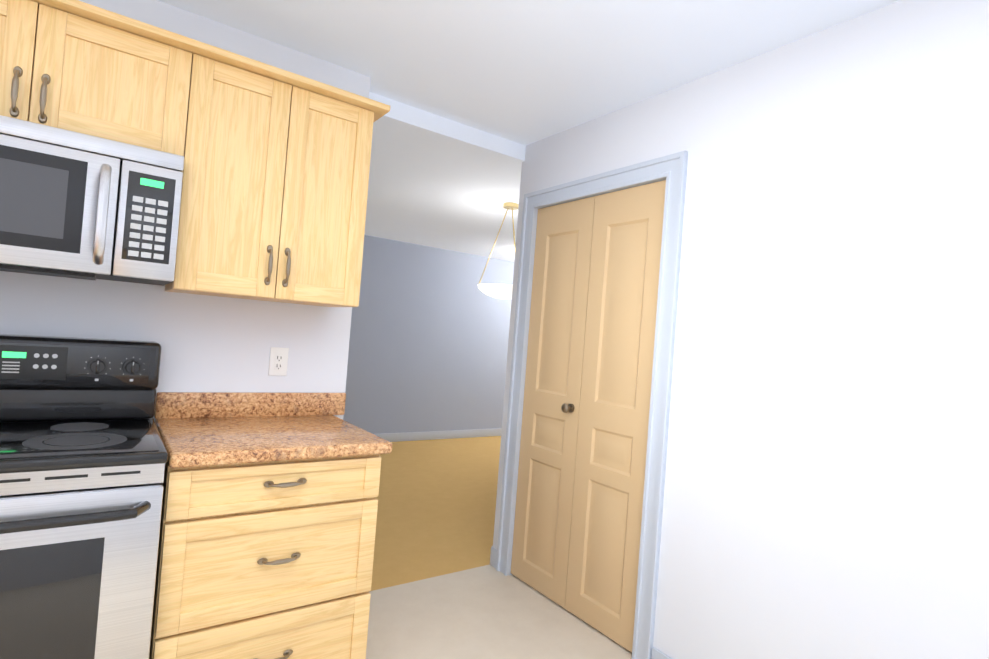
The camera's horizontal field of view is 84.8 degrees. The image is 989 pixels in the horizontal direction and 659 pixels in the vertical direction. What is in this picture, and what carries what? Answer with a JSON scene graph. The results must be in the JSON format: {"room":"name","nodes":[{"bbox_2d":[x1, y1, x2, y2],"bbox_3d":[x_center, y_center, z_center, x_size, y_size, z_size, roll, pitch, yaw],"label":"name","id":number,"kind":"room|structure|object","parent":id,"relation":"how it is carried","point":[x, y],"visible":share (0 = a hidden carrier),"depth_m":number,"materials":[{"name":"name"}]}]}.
{"room":"kitchen","nodes":[
{"label":"kitchen","id":0,"kind":"room"},
{"bbox_2d":[0,0,369,420],"bbox_3d":[-1.673,-0.011,1.745,2.445,2.420,0.120,5,-1,-36],"label":"wall","id":1,"kind":"structure","parent":0,"point":[207,343],"depth_m":2.07,"materials":[{"name":"paint"}]},
{"bbox_2d":[0,0,199,163],"bbox_3d":[-1.384,-0.761,1.646,0.760,0.372,0.325,5,-1,-36],"label":"upper cabinet","id":2,"kind":"object","parent":1,"relation":"attached to","point":[78,66],"depth_m":1.60,"materials":[{"name":"brown wood"}]},
{"bbox_2d":[0,115,183,285],"bbox_3d":[-1.379,-0.370,1.592,0.754,0.400,0.442,5,-1,-36],"label":"microwave","id":3,"kind":"object","parent":2,"relation":"attached to","point":[76,205],"visible":1,"depth_m":1.53,"materials":[{"name":"silver metal"}]},
{"bbox_2d":[165,42,379,306],"bbox_3d":[-0.838,-0.505,2.046,0.621,0.786,0.325,5,-1,-36],"label":"upper cabinet","id":4,"kind":"object","parent":1,"relation":"attached to","point":[274,193],"depth_m":1.89,"materials":[{"name":"brown wood"}]},
{"bbox_2d":[268,347,288,375],"bbox_3d":[-0.889,0.132,2.232,0.072,0.116,0.009,5,-1,-36],"label":"electrical outlet","id":5,"kind":"object","parent":1,"relation":"attached to","point":[278,362],"visible":1,"depth_m":2.23,"materials":[{"name":"white plastic"}]},
{"bbox_2d":[343,235,513,433],"bbox_3d":[-1.039,0.107,6.448,8.965,2.420,0.120,5,-1,-36],"label":"wall","id":6,"kind":"structure","parent":0,"point":[428,340],"depth_m":6.53,"materials":[{"name":"paint"}]},
{"bbox_2d":[374,428,501,441],"bbox_3d":[-0.017,1.359,7.146,6.120,0.100,0.014,5,-1,-36],"label":"baseboard","id":7,"kind":"structure","parent":6,"relation":"attached to","point":[452,434],"depth_m":6.66,"materials":[{"name":"grey paint"}]},
{"bbox_2d":[364,92,525,261],"bbox_3d":[0.055,-0.998,5.077,8.745,0.090,3.310,5,-1,-36],"label":"ceiling","id":8,"kind":"structure","parent":0,"point":[437,181],"depth_m":3.73,"materials":[{"name":"paint"}]},
{"bbox_2d":[478,202,518,298],"bbox_3d":[0.100,-0.597,4.147,0.419,0.730,0.419,5,-1,-36],"label":"pendant light","id":9,"kind":"object","parent":8,"relation":"hanging from","point":[501,291],"visible":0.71,"depth_m":4.05,"materials":[{"name":"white glass"}]},
{"bbox_2d":[366,436,631,658],"bbox_3d":[0.952,1.459,3.516,8.965,0.060,7.290,5,-1,-36],"label":"floor","id":10,"kind":"structure","parent":0,"point":[487,612],"depth_m":2.87,"materials":[{"name":"tile"}]},
{"bbox_2d":[0,334,167,658],"bbox_3d":[-1.369,0.623,1.459,0.758,1.194,0.682,5,-1,-36],"label":"range","id":11,"kind":"object","parent":10,"relation":"on","point":[83,456],"visible":1,"depth_m":1.41,"materials":[{"name":"silver metal"}]},
{"bbox_2d":[149,454,380,658],"bbox_3d":[-0.852,0.832,1.924,0.639,0.870,0.595,5,-1,-36],"label":"base cabinet","id":12,"kind":"object","parent":10,"relation":"on","point":[267,560],"visible":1,"depth_m":1.65,"materials":[{"name":"brown wood"}]},
{"bbox_2d":[155,392,391,467],"bbox_3d":[-0.777,0.332,1.943,0.713,0.135,0.619,5,-1,-36],"label":"countertop","id":13,"kind":"structure","parent":12,"relation":"on","point":[197,429],"depth_m":1.65,"materials":[{"name":"stone"}]},
{"bbox_2d":[157,0,899,145],"bbox_3d":[1.141,-1.023,3.553,8.965,0.080,7.290,5,-1,-36],"label":"ceiling","id":14,"kind":"structure","parent":0,"point":[525,72],"depth_m":2.06,"materials":[{"name":"paint"}]},
{"bbox_2d":[493,0,988,658],"bbox_3d":[1.218,0.208,1.636,0.120,2.420,3.765,5,-1,-36],"label":"wall","id":15,"kind":"structure","parent":0,"point":[827,476],"depth_m":1.73,"materials":[{"name":"paint"}]},
{"bbox_2d":[490,546,496,566],"bbox_3d":[0.795,1.370,3.694,2.024,0.100,0.029,5,-1,-36],"label":"baseboard","id":16,"kind":"structure","parent":15,"relation":"attached to","point":[493,556],"depth_m":3.08,"materials":[{"name":"grey paint"}]},
{"bbox_2d":[511,180,665,651],"bbox_3d":[0.408,0.350,2.642,0.094,2.020,0.869,5,-1,-36],"label":"closet doors","id":17,"kind":"structure","parent":15,"relation":"in","point":[583,441],"depth_m":2.59,"materials":[{"name":"beige paint"}]},
{"bbox_2d":[496,150,687,658],"bbox_3d":[0.449,0.313,2.669,0.142,2.125,1.053,5,-1,-36],"label":"trim","id":18,"kind":"structure","parent":15,"relation":"attached to","point":[671,169],"depth_m":2.27,"materials":[{"name":"grey paint"}]},
{"bbox_2d":[651,647,672,658],"bbox_3d":[1.404,1.378,1.120,0.014,0.100,2.635,5,-1,-36],"label":"baseboard","id":19,"kind":"structure","parent":15,"relation":"attached to","point":[656,654],"depth_m":2.16,"materials":[{"name":"grey paint"}]}
]}

